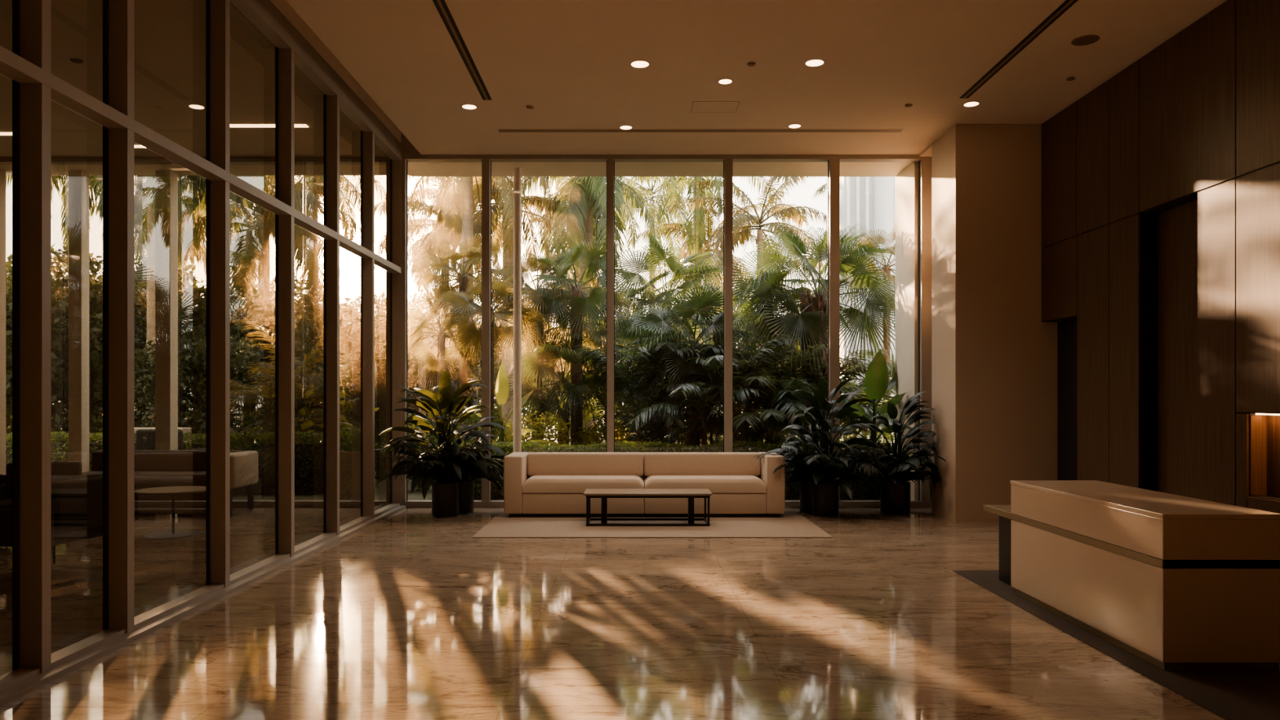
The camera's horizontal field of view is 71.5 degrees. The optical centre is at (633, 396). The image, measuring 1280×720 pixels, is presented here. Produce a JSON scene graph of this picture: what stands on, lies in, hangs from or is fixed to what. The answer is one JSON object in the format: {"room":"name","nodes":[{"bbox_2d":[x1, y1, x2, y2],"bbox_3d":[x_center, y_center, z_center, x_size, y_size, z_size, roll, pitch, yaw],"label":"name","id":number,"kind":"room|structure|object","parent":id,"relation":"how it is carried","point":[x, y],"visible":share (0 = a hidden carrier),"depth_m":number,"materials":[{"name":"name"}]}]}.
{"room":"lobby","nodes":[
{"label":"lobby","id":0,"kind":"room"},
{"bbox_2d":[400,131,420,154],"bbox_3d":[0.435,-3.785,12.819,7.790,0.590,0.079,0,0,0],"label":"wall header","id":1,"kind":"structure","parent":0,"point":[407,148],"depth_m":12.78,"materials":[{"name":"brown paint"}]},
{"bbox_2d":[0,0,406,706],"bbox_3d":[-3.375,-1.125,3.430,0.220,5.449,18.860,0,0,0],"label":"glass wall","id":2,"kind":"structure","parent":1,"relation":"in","point":[198,391],"depth_m":6.69,"materials":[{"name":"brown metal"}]},
{"bbox_2d":[400,154,931,507],"bbox_3d":[0.460,-0.943,12.870,7.764,5.085,0.160,0,0,0],"label":"window","id":3,"kind":"structure","parent":1,"relation":"in","point":[833,161],"depth_m":12.80,"materials":[{"name":"brown metal"}]},
{"bbox_2d":[0,73,912,176],"bbox_3d":[-0.900,-3.760,3.950,17.800,0.640,19.900,0,0,0],"label":"ceiling","id":4,"kind":"structure","parent":0,"point":[415,168],"depth_m":13.41,"materials":[{"name":"beige paint"}]},
{"bbox_2d":[0,507,1225,719],"bbox_3d":[-0.900,1.700,3.510,17.800,0.200,19.020,0,0,0],"label":"floor","id":5,"kind":"structure","parent":0,"point":[873,620],"depth_m":5.83,"materials":[{"name":"stone"}]},
{"bbox_2d":[396,529,413,532],"bbox_3d":[-2.709,1.597,10.561,0.200,0.005,0.200,0,0,0],"label":"floor outlet","id":6,"kind":"object","parent":5,"relation":"on","point":[400,531],"visible":1,"depth_m":10.55,"materials":[{"name":"brown metal"}]},
{"bbox_2d":[374,368,510,517],"bbox_3d":[-2.546,0.623,11.877,1.698,1.954,1.598,0,0,-33],"label":"potted plant","id":7,"kind":"object","parent":5,"relation":"on","point":[445,492],"visible":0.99,"depth_m":11.72,"materials":[{"name":"green plant"}]},
{"bbox_2d":[421,416,503,513],"bbox_3d":[-2.361,0.939,12.296,1.156,1.323,1.082,0,0,-32],"label":"potted plant","id":8,"kind":"object","parent":5,"relation":"on","point":[465,486],"visible":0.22,"depth_m":12.20,"materials":[{"name":"green plant"}]},
{"bbox_2d":[471,511,832,537],"bbox_3d":[0.215,1.594,11.180,4.090,0.012,2.240,0,0,0],"label":"rug","id":9,"kind":"object","parent":5,"relation":"on","point":[789,524],"visible":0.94,"depth_m":10.70,"materials":[{"name":"beige carpet"}]},
{"bbox_2d":[503,452,784,517],"bbox_3d":[0.145,1.181,12.105,3.690,0.815,0.910,0,0,0],"label":"sofa","id":10,"kind":"object","parent":9,"relation":"on","point":[536,484],"visible":0.83,"depth_m":11.69,"materials":[{"name":"beige fabric"}]},
{"bbox_2d":[522,475,644,493],"bbox_3d":[-0.658,1.166,11.964,1.596,0.192,0.620,0,0,0],"label":"seat cushion","id":11,"kind":"object","parent":10,"relation":"on","point":[535,483],"depth_m":11.66,"materials":[{"name":"beige fabric"}]},
{"bbox_2d":[527,452,643,475],"bbox_3d":[-0.658,0.930,12.265,1.594,0.315,0.210,0,0,0],"label":"cushion","id":12,"kind":"object","parent":10,"relation":"on","point":[538,463],"depth_m":12.16,"materials":[{"name":"beige fabric"}]},
{"bbox_2d":[644,452,760,475],"bbox_3d":[0.948,0.930,12.265,1.594,0.315,0.210,0,0,0],"label":"cushion","id":13,"kind":"object","parent":10,"relation":"on","point":[655,463],"depth_m":12.16,"materials":[{"name":"beige fabric"}]},
{"bbox_2d":[644,475,766,493],"bbox_3d":[0.948,1.166,11.964,1.596,0.192,0.620,0,0,0],"label":"seat cushion","id":14,"kind":"object","parent":10,"relation":"on","point":[715,483],"depth_m":11.66,"materials":[{"name":"beige fabric"}]},
{"bbox_2d":[583,488,712,526],"bbox_3d":[0.180,1.387,11.170,1.580,0.402,0.560,0,0,0],"label":"coffee table","id":15,"kind":"object","parent":9,"relation":"on","point":[604,494],"visible":1,"depth_m":10.98,"materials":[{"name":"metal"}]},
{"bbox_2d":[775,417,864,512],"bbox_3d":[2.444,0.942,12.289,1.288,1.317,1.084,0,0,24],"label":"potted plant","id":16,"kind":"object","parent":5,"relation":"on","point":[806,484],"visible":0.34,"depth_m":12.26,"materials":[{"name":"green plant"}]},
{"bbox_2d":[752,377,896,516],"bbox_3d":[2.629,0.676,11.791,1.586,1.848,1.641,0,0,-37],"label":"potted plant","id":17,"kind":"object","parent":5,"relation":"on","point":[825,493],"visible":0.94,"depth_m":11.81,"materials":[{"name":"green plant"}]},
{"bbox_2d":[835,391,946,515],"bbox_3d":[3.405,0.763,12.067,1.342,1.674,1.356,0,0,0],"label":"potted plant","id":18,"kind":"object","parent":5,"relation":"on","point":[896,500],"visible":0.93,"depth_m":12.06,"materials":[{"name":"green plant"}]},
{"bbox_2d":[931,124,1057,522],"bbox_3d":[4.955,-0.940,12.145,1.690,5.080,1.610,0,0,0],"label":"wall pier","id":19,"kind":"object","parent":5,"relation":"on","point":[994,357],"visible":0.57,"depth_m":11.34,"materials":[{"name":"paint"}]},
{"bbox_2d":[952,569,1279,719],"bbox_3d":[4.064,1.597,5.085,2.268,0.006,6.170,0,0,0],"label":"carpet","id":20,"kind":"object","parent":5,"relation":"on","point":[1229,695],"visible":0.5,"depth_m":5.04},
{"bbox_2d":[983,480,1279,670],"bbox_3d":[3.422,1.138,6.478,0.703,0.912,2.644,0,0,0],"label":"reception desk","id":21,"kind":"object","parent":20,"relation":"on","point":[1174,582],"visible":1,"depth_m":5.36,"materials":[{"name":"beige stone"}]},
{"bbox_2d":[986,505,1011,513],"bbox_3d":[3.401,0.974,7.521,0.639,0.048,0.558,0,0,0],"label":"shelf","id":22,"kind":"object","parent":21,"relation":"attached to","point":[991,508],"depth_m":7.57,"materials":[{"name":"brown metal"}]},
{"bbox_2d":[1010,480,1279,519],"bbox_3d":[3.422,0.697,6.200,0.703,0.030,2.088,0,0,0],"label":"countertop","id":23,"kind":"structure","parent":21,"relation":"on","point":[1162,505],"depth_m":5.82,"materials":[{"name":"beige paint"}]},
{"bbox_2d":[285,0,1226,154],"bbox_3d":[1.375,-3.780,3.390,8.850,0.600,18.780,0,0,0],"label":"ceiling","id":24,"kind":"structure","parent":0,"point":[568,60],"depth_m":9.28,"materials":[{"name":"paint"}]},
{"bbox_2d":[432,0,492,100],"bbox_3d":[-1.710,-3.477,3.710,0.106,0.006,13.420,0,0,0],"label":"ceiling vent","id":25,"kind":"object","parent":24,"relation":"in","point":[441,6],"visible":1,"depth_m":8.83,"materials":[{"name":"brown metal"}]},
{"bbox_2d":[461,103,477,109],"bbox_3d":[-1.968,-3.477,10.667,0.196,0.006,0.196,0,0,0],"label":"recessed light","id":26,"kind":"object","parent":24,"relation":"in","point":[467,106],"visible":1,"depth_m":10.65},
{"bbox_2d":[526,106,533,109],"bbox_3d":[-1.240,-3.467,10.667,0.090,0.025,0.090,0,0,0],"label":"ceiling sensor","id":27,"kind":"object","parent":24,"relation":"attached to","point":[527,107],"visible":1,"depth_m":10.64,"materials":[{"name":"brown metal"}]},
{"bbox_2d":[618,124,632,129],"bbox_3d":[-0.095,-3.477,11.485,0.182,0.006,0.182,0,0,0],"label":"recessed light","id":28,"kind":"object","parent":24,"relation":"in","point":[625,126],"visible":1,"depth_m":11.49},
{"bbox_2d":[629,60,650,68],"bbox_3d":[0.070,-3.477,9.299,0.216,0.006,0.216,0,0,0],"label":"recessed light","id":29,"kind":"object","parent":24,"relation":"in","point":[636,64],"visible":1,"depth_m":9.29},
{"bbox_2d":[497,128,904,132],"bbox_3d":[0.876,-3.478,11.629,5.292,0.004,0.128,0,0,0],"label":"ceiling vent","id":30,"kind":"object","parent":24,"relation":"in","point":[499,130],"visible":1,"depth_m":11.64,"materials":[{"name":"brown metal"}]},
{"bbox_2d":[690,101,739,112],"bbox_3d":[0.980,-3.478,10.670,0.552,0.003,0.392,0,0,0],"label":"access hatch","id":31,"kind":"object","parent":24,"relation":"attached to","point":[697,106],"visible":1,"depth_m":10.66,"materials":[{"name":"paint"}]},
{"bbox_2d":[717,78,733,84],"bbox_3d":[1.015,-3.477,9.810,0.176,0.006,0.176,0,0,0],"label":"recessed light","id":32,"kind":"object","parent":24,"relation":"in","point":[724,81],"visible":1,"depth_m":9.80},
{"bbox_2d":[746,62,755,66],"bbox_3d":[1.232,-3.467,9.280,0.090,0.025,0.090,0,0,0],"label":"ceiling sensor","id":33,"kind":"object","parent":24,"relation":"attached to","point":[751,64],"visible":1,"depth_m":9.26,"materials":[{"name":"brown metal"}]},
{"bbox_2d":[787,124,801,128],"bbox_3d":[2.074,-3.477,11.428,0.182,0.006,0.182,0,0,0],"label":"recessed light","id":34,"kind":"object","parent":24,"relation":"in","point":[791,126],"visible":1,"depth_m":11.42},
{"bbox_2d":[804,58,825,66],"bbox_3d":[1.889,-3.477,9.261,0.216,0.006,0.216,0,0,0],"label":"recessed light","id":35,"kind":"object","parent":24,"relation":"in","point":[814,62],"visible":1,"depth_m":9.26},
{"bbox_2d":[904,103,912,106],"bbox_3d":[3.281,-3.467,10.594,0.090,0.025,0.090,0,0,0],"label":"ceiling sensor","id":36,"kind":"object","parent":24,"relation":"attached to","point":[908,104],"visible":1,"depth_m":10.57,"materials":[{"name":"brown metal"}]},
{"bbox_2d":[962,101,980,106],"bbox_3d":[4.019,-3.477,10.569,0.196,0.006,0.196,0,0,0],"label":"recessed light","id":37,"kind":"object","parent":24,"relation":"in","point":[971,104],"visible":1,"depth_m":10.56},
{"bbox_2d":[960,0,1078,98],"bbox_3d":[3.850,-3.477,3.680,0.106,0.006,13.360,0,0,0],"label":"ceiling vent","id":38,"kind":"object","parent":24,"relation":"in","point":[1067,4],"visible":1,"depth_m":8.80,"materials":[{"name":"brown metal"}]},
{"bbox_2d":[1066,76,1075,80],"bbox_3d":[4.776,-3.467,9.707,0.090,0.025,0.090,0,0,0],"label":"ceiling sensor","id":39,"kind":"object","parent":24,"relation":"attached to","point":[1071,78],"visible":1,"depth_m":9.69,"materials":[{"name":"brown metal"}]},
{"bbox_2d":[1071,35,1099,45],"bbox_3d":[4.410,-3.474,8.673,0.250,0.012,0.250,0,0,0],"label":"ceiling speaker","id":40,"kind":"object","parent":24,"relation":"attached to","point":[1085,40],"visible":1,"depth_m":8.66,"materials":[{"name":"brown metal"}]},
{"bbox_2d":[895,161,918,500],"bbox_3d":[4.500,-0.870,13.440,0.800,5.139,0.960,0,0,0],"label":"wall","id":41,"kind":"structure","parent":0,"point":[907,181],"depth_m":13.30,"materials":[{"name":"beige paint"}]},
{"bbox_2d":[919,144,931,156],"bbox_3d":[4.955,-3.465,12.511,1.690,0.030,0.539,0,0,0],"label":"wall","id":42,"kind":"structure","parent":0,"point":[927,152],"depth_m":12.59,"materials":[{"name":"paint"}]},
{"bbox_2d":[1041,0,1279,513],"bbox_3d":[5.490,-0.940,2.670,0.580,5.079,17.339,0,0,0],"label":"wall","id":43,"kind":"structure","parent":0,"point":[1161,183],"depth_m":8.70,"materials":[{"name":"brown wood"}]},
{"bbox_2d":[1057,319,1077,479],"bbox_3d":[5.384,0.325,10.880,0.132,2.530,0.880,0,0,0],"label":"door","id":44,"kind":"structure","parent":43,"relation":"in","point":[1067,331],"depth_m":11.06,"materials":[{"name":"brown wood"}]},
{"label":"outside","id":45,"kind":"structure","parent":0,"visible":0},
{"bbox_2d":[408,413,751,500],"bbox_3d":[-10.000,1.810,51.511,100.000,0.380,76.979,0,0,0],"label":"ground","id":46,"kind":"structure","parent":45,"point":[415,495],"depth_m":14.88,"materials":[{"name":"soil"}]},
{"bbox_2d":[408,315,451,363],"bbox_3d":[-6.938,-0.654,25.315,3.156,4.618,3.679,0,0,12],"label":"tree","id":47,"kind":"object","parent":46,"relation":"on","point":[431,339],"visible":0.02,"depth_m":25.29,"materials":[{"name":"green plant"}]},
{"bbox_2d":[408,413,457,491],"bbox_3d":[-3.662,0.947,15.212,1.436,1.357,0.966,0,0,0],"label":"shrub","id":48,"kind":"object","parent":46,"relation":"on","point":[419,486],"visible":0.09,"depth_m":15.15,"materials":[{"name":"green plant"}]},
{"bbox_2d":[408,293,481,481],"bbox_3d":[-3.552,-0.168,16.354,1.781,3.536,1.926,0,0,0],"label":"fan palm","id":49,"kind":"object","parent":46,"relation":"on","point":[417,334],"visible":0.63,"depth_m":16.29,"materials":[{"name":"green plant"}]},
{"bbox_2d":[408,353,481,479],"bbox_3d":[-4.323,0.377,17.691,2.630,2.569,0.965,0,0,0],"label":"hedge","id":50,"kind":"object","parent":46,"relation":"on","point":[412,378],"visible":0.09,"depth_m":17.42,"materials":[{"name":"green plant"}]},
{"bbox_2d":[408,288,481,409],"bbox_3d":[-6.634,-0.854,27.021,3.999,5.019,3.431,0,0,-1],"label":"tree","id":51,"kind":"object","parent":46,"relation":"on","point":[420,303],"visible":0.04,"depth_m":26.31,"materials":[{"name":"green plant"}]},
{"bbox_2d":[374,176,527,363],"bbox_3d":[-4.909,-2.126,22.869,4.026,7.452,3.863,0,0,5],"label":"palm","id":52,"kind":"object","parent":46,"relation":"on","point":[428,242],"visible":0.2,"depth_m":22.32,"materials":[{"name":"green plant"}]},
{"bbox_2d":[408,233,522,441],"bbox_3d":[-3.193,-0.749,17.021,2.227,4.698,2.074,0,0,0],"label":"fan palm","id":53,"kind":"object","parent":46,"relation":"on","point":[437,264],"visible":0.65,"depth_m":16.82,"materials":[{"name":"green plant"}]},
{"bbox_2d":[428,404,510,453],"bbox_3d":[-2.884,0.865,15.620,1.598,1.579,1.046,0,0,0],"label":"shrub","id":54,"kind":"object","parent":46,"relation":"on","point":[472,419],"visible":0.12,"depth_m":15.53,"materials":[{"name":"green plant"}]},
{"bbox_2d":[420,306,530,430],"bbox_3d":[-5.505,-0.587,28.232,3.889,4.485,4.443,0,0,36],"label":"tree","id":55,"kind":"object","parent":46,"relation":"on","point":[496,367],"visible":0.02,"depth_m":27.43,"materials":[{"name":"green plant"}]},
{"bbox_2d":[408,175,554,363],"bbox_3d":[-3.590,-2.873,18.899,4.786,8.946,5.379,0,0,28],"label":"palm","id":56,"kind":"object","parent":46,"relation":"on","point":[464,195],"visible":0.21,"depth_m":18.88,"materials":[{"name":"green plant"}]},
{"bbox_2d":[432,269,549,453],"bbox_3d":[-2.486,-0.345,15.586,2.112,3.890,2.076,0,0,0],"label":"fan palm","id":57,"kind":"object","parent":46,"relation":"on","point":[471,335],"visible":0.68,"depth_m":15.34,"materials":[{"name":"green plant"}]},
{"bbox_2d":[418,176,571,440],"bbox_3d":[-2.818,-2.223,20.991,3.995,7.647,3.548,0,0,42],"label":"palm","id":58,"kind":"object","parent":46,"relation":"on","point":[535,201],"visible":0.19,"depth_m":20.85,"materials":[{"name":"green plant"}]},
{"bbox_2d":[491,362,513,453],"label":"banana plant","id":59,"kind":"object","parent":46,"relation":"on","point":[502,389],"depth_m":14.54,"materials":[{"name":"green plant"}]},
{"bbox_2d":[480,295,569,434],"bbox_3d":[-3.910,-1.054,30.648,3.705,5.421,4.319,0,0,-29],"label":"tree","id":60,"kind":"object","parent":46,"relation":"on","point":[559,368],"visible":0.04,"depth_m":30.44,"materials":[{"name":"green plant"}]},
{"bbox_2d":[521,390,533,406],"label":"banana plant","id":61,"kind":"object","parent":46,"relation":"on","point":[523,400],"depth_m":14.83,"materials":[{"name":"green plant"}]},
{"bbox_2d":[521,428,539,435],"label":"banana plant","id":62,"kind":"object","parent":46,"relation":"on","point":[524,431],"depth_m":14.43,"materials":[{"name":"green plant"}]},
{"bbox_2d":[493,410,571,453],"bbox_3d":[-1.745,0.966,15.207,1.418,1.443,0.970,0,0,0],"label":"shrub","id":63,"kind":"object","parent":46,"relation":"on","point":[560,420],"visible":0.37,"depth_m":15.17,"materials":[{"name":"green plant"}]},
{"bbox_2d":[492,251,589,452],"bbox_3d":[-1.788,-0.583,16.865,2.144,4.366,2.239,0,0,5],"label":"fan palm","id":64,"kind":"object","parent":46,"relation":"on","point":[541,267],"visible":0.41,"depth_m":16.50,"materials":[{"name":"green plant"}]},
{"bbox_2d":[525,439,556,444],"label":"banana plant","id":65,"kind":"object","parent":46,"relation":"on","point":[536,440],"depth_m":14.80,"materials":[{"name":"green plant"}]},
{"bbox_2d":[548,326,570,433],"bbox_3d":[-3.227,-0.673,37.887,4.614,4.658,4.038,0,0,-26],"label":"tree","id":66,"kind":"object","parent":46,"relation":"on","point":[555,326],"visible":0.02,"depth_m":36.94,"materials":[{"name":"green plant"}]},
{"bbox_2d":[500,332,626,452],"bbox_3d":[-1.229,0.192,16.197,2.394,2.817,2.162,0,0,0],"label":"fan palm","id":67,"kind":"object","parent":46,"relation":"on","point":[566,389],"visible":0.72,"depth_m":15.87,"materials":[{"name":"green plant"}]},
{"bbox_2d":[524,240,635,445],"bbox_3d":[-1.021,-0.613,16.163,2.141,4.427,2.153,0,0,0],"label":"fan palm","id":68,"kind":"object","parent":46,"relation":"on","point":[578,304],"visible":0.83,"depth_m":16.09,"materials":[{"name":"green plant"}]},
{"bbox_2d":[521,267,639,390],"bbox_3d":[-1.157,-0.503,17.979,2.735,4.206,2.757,0,0,0],"label":"fan palm","id":69,"kind":"object","parent":46,"relation":"on","point":[587,283],"visible":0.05,"depth_m":17.83,"materials":[{"name":"green plant"}]},
{"bbox_2d":[491,176,690,452],"bbox_3d":[-1.076,-2.578,19.763,5.130,8.356,4.772,0,0,20],"label":"palm","id":70,"kind":"object","parent":46,"relation":"on","point":[579,208],"visible":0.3,"depth_m":19.44,"materials":[{"name":"green plant"}]},
{"bbox_2d":[527,176,657,423],"bbox_3d":[-0.884,-2.240,21.270,3.418,7.681,3.257,0,0,-8],"label":"palm","id":71,"kind":"object","parent":46,"relation":"on","point":[633,234],"visible":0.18,"depth_m":21.19,"materials":[{"name":"green plant"}]},
{"bbox_2d":[568,416,634,452],"bbox_3d":[-0.554,0.986,15.996,1.322,1.280,0.863,0,0,0],"label":"shrub","id":72,"kind":"object","parent":46,"relation":"on","point":[587,437],"visible":0.27,"depth_m":15.94,"materials":[{"name":"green plant"}]},
{"bbox_2d":[567,342,644,439],"bbox_3d":[-0.298,0.193,17.691,2.768,2.830,3.204,0,0,-39],"label":"palm","id":73,"kind":"object","parent":46,"relation":"on","point":[617,407],"visible":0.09,"depth_m":17.27,"materials":[{"name":"green plant"}]},
{"bbox_2d":[596,317,636,431],"bbox_3d":[-0.645,-0.854,35.659,3.431,5.019,3.999,0,0,13],"label":"tree","id":74,"kind":"object","parent":46,"relation":"on","point":[630,317],"visible":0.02,"depth_m":35.48,"materials":[{"name":"green plant"}]},
{"bbox_2d":[583,309,692,438],"bbox_3d":[0.127,-0.031,16.536,2.251,3.262,2.495,0,0,0],"label":"fan palm","id":75,"kind":"object","parent":46,"relation":"on","point":[625,330],"visible":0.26,"depth_m":16.27,"materials":[{"name":"green plant"}]},
{"bbox_2d":[615,425,669,452],"bbox_3d":[0.104,1.068,16.187,1.214,1.179,0.778,0,0,0],"label":"shrub","id":76,"kind":"object","parent":46,"relation":"on","point":[628,433],"visible":0.11,"depth_m":16.05,"materials":[{"name":"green plant"}]},
{"bbox_2d":[599,176,717,439],"bbox_3d":[0.424,-3.667,29.973,5.527,10.533,5.415,0,0,0],"label":"palm","id":77,"kind":"object","parent":46,"relation":"on","point":[649,192],"visible":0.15,"depth_m":29.56,"materials":[{"name":"green plant"}]},
{"bbox_2d":[596,231,745,430],"bbox_3d":[0.625,-0.915,19.059,3.508,5.030,3.285,0,0,40],"label":"fan palm","id":78,"kind":"object","parent":46,"relation":"on","point":[658,255],"visible":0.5,"depth_m":18.65,"materials":[{"name":"green plant"}]},
{"bbox_2d":[451,440,894,500],"bbox_3d":[0.551,1.163,13.821,6.959,0.976,0.784,0,0,0],"label":"hedge","id":79,"kind":"object","parent":46,"relation":"on","point":[871,491],"visible":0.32,"depth_m":13.58,"materials":[{"name":"green plant"}]},
{"bbox_2d":[571,320,776,452],"bbox_3d":[0.588,0.171,15.261,3.128,2.876,3.109,0,0,-29],"label":"palm","id":80,"kind":"object","parent":46,"relation":"on","point":[656,430],"visible":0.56,"depth_m":14.97,"materials":[{"name":"green plant"}]},
{"bbox_2d":[625,283,761,452],"bbox_3d":[1.046,-0.149,15.034,2.519,3.499,2.132,0,0,0],"label":"fan palm","id":81,"kind":"object","parent":46,"relation":"on","point":[703,303],"visible":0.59,"depth_m":14.68,"materials":[{"name":"green plant"}]},
{"bbox_2d":[626,204,770,441],"bbox_3d":[2.024,-2.215,27.943,4.171,7.631,4.048,0,0,-23],"label":"palm","id":82,"kind":"object","parent":46,"relation":"on","point":[685,253],"visible":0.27,"depth_m":27.70,"materials":[{"name":"green plant"}]},
{"bbox_2d":[675,429,723,452],"bbox_3d":[1.109,1.007,16.388,1.355,1.262,0.872,0,0,0],"label":"shrub","id":83,"kind":"object","parent":46,"relation":"on","point":[708,442],"visible":0.02,"depth_m":16.31,"materials":[{"name":"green plant"}]},
{"bbox_2d":[615,176,790,445],"bbox_3d":[2.069,-3.705,26.019,5.750,10.609,6.397,0,0,38],"label":"palm","id":84,"kind":"object","parent":46,"relation":"on","point":[695,231],"visible":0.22,"depth_m":25.20,"materials":[{"name":"green plant"}]},
{"bbox_2d":[625,333,807,452],"bbox_3d":[1.544,0.261,14.740,2.809,2.696,3.630,0,0,26],"label":"palm","id":85,"kind":"object","parent":46,"relation":"on","point":[703,421],"visible":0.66,"depth_m":14.25,"materials":[{"name":"green plant"}]},
{"bbox_2d":[680,288,755,416],"bbox_3d":[3.850,-1.455,36.437,4.254,6.224,4.959,0,0,5],"label":"tree","id":86,"kind":"object","parent":46,"relation":"on","point":[733,289],"visible":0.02,"depth_m":35.12,"materials":[{"name":"green plant"}]},
{"bbox_2d":[712,431,765,452],"bbox_3d":[1.881,1.088,15.788,1.128,1.075,0.798,0,0,0],"label":"shrub","id":87,"kind":"object","parent":46,"relation":"on","point":[721,437],"visible":0.02,"depth_m":15.77,"materials":[{"name":"green plant"}]},
{"bbox_2d":[667,176,827,413],"bbox_3d":[3.465,-2.373,24.068,4.156,7.946,4.454,0,0,41],"label":"palm","id":88,"kind":"object","parent":46,"relation":"on","point":[742,219],"visible":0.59,"depth_m":23.79,"materials":[{"name":"green plant"}]},
{"bbox_2d":[711,266,814,439],"bbox_3d":[2.487,-0.416,16.653,2.015,4.032,2.157,0,0,-25],"label":"fan palm","id":89,"kind":"object","parent":46,"relation":"on","point":[777,286],"visible":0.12,"depth_m":16.39,"materials":[{"name":"green plant"}]},
{"bbox_2d":[733,328,799,422],"bbox_3d":[6.016,-0.759,33.952,4.785,4.830,4.188,0,0,-3],"label":"tree","id":90,"kind":"object","parent":46,"relation":"on","point":[739,328],"visible":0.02,"depth_m":32.97,"materials":[{"name":"green plant"}]},
{"bbox_2d":[675,333,868,453],"bbox_3d":[2.322,0.268,15.234,3.260,2.680,3.458,0,0,-27],"label":"palm","id":91,"kind":"object","parent":46,"relation":"on","point":[775,384],"visible":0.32,"depth_m":14.53,"materials":[{"name":"green plant"}]},
{"bbox_2d":[748,430,797,453],"bbox_3d":[2.668,0.935,15.584,1.476,1.381,0.963,0,0,0],"label":"shrub","id":92,"kind":"object","parent":46,"relation":"on","point":[749,438],"visible":0.02,"depth_m":15.52,"materials":[{"name":"green plant"}]},
{"bbox_2d":[709,349,892,452],"bbox_3d":[2.744,0.404,14.853,3.070,2.411,2.975,0,0,-10],"label":"palm","id":93,"kind":"object","parent":46,"relation":"on","point":[779,399],"visible":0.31,"depth_m":14.19,"materials":[{"name":"green plant"}]},
{"bbox_2d":[719,221,895,440],"bbox_3d":[3.257,-0.764,15.725,3.702,4.729,3.398,0,0,-9],"label":"fan palm","id":94,"kind":"object","parent":46,"relation":"on","point":[812,318],"visible":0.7,"depth_m":15.06,"materials":[{"name":"green plant"}]},
{"bbox_2d":[811,177,827,230],"bbox_3d":[7.096,-2.785,27.078,2.724,8.770,3.102,0,0,41],"label":"palm","id":95,"kind":"object","parent":46,"relation":"on","point":[820,191],"visible":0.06,"depth_m":26.63,"materials":[{"name":"green plant"}]},
{"bbox_2d":[764,315,895,439],"bbox_3d":[3.788,0.097,15.618,2.899,3.015,3.065,0,0,25],"label":"palm","id":96,"kind":"object","parent":46,"relation":"on","point":[851,371],"visible":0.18,"depth_m":15.28,"materials":[{"name":"green plant"}]},
{"bbox_2d":[822,349,911,457],"bbox_3d":[3.406,0.429,13.509,1.328,2.385,1.460,0,0,0],"label":"banana plant","id":97,"kind":"object","parent":46,"relation":"on","point":[877,383],"visible":0.44,"depth_m":13.48,"materials":[{"name":"green plant"}]},
{"bbox_2d":[840,396,894,453],"bbox_3d":[3.938,0.791,15.524,1.739,1.669,1.128,0,0,0],"label":"shrub","id":98,"kind":"object","parent":46,"relation":"on","point":[888,436],"visible":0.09,"depth_m":15.43,"materials":[{"name":"green plant"}]},
{"bbox_2d":[840,176,895,453],"bbox_3d":[6.540,-2.800,20.700,3.120,9.000,1.800,0,0,0],"label":"building","id":99,"kind":"structure","parent":46,"relation":"on","point":[869,202],"depth_m":20.85,"materials":[{"name":"white"}]},
{"bbox_2d":[846,223,895,451],"bbox_3d":[4.686,-0.825,16.462,1.692,4.851,1.816,0,0,0],"label":"fan palm","id":100,"kind":"object","parent":46,"relation":"on","point":[879,238],"visible":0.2,"depth_m":16.46,"materials":[{"name":"green plant"}]},
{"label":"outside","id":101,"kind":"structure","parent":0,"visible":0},
{"bbox_3d":[-0.900,1.612,13.235,17.800,0.016,0.429,0,0,0],"label":"terrace","id":102,"kind":"object","parent":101,"visible":0},
{"bbox_2d":[513,167,521,452],"bbox_3d":[-1.746,-0.921,13.380,0.170,5.050,0.170,0,0,0],"label":"column","id":103,"kind":"structure","parent":102,"relation":"on","point":[517,171],"depth_m":13.33,"materials":[{"name":"brown metal"}]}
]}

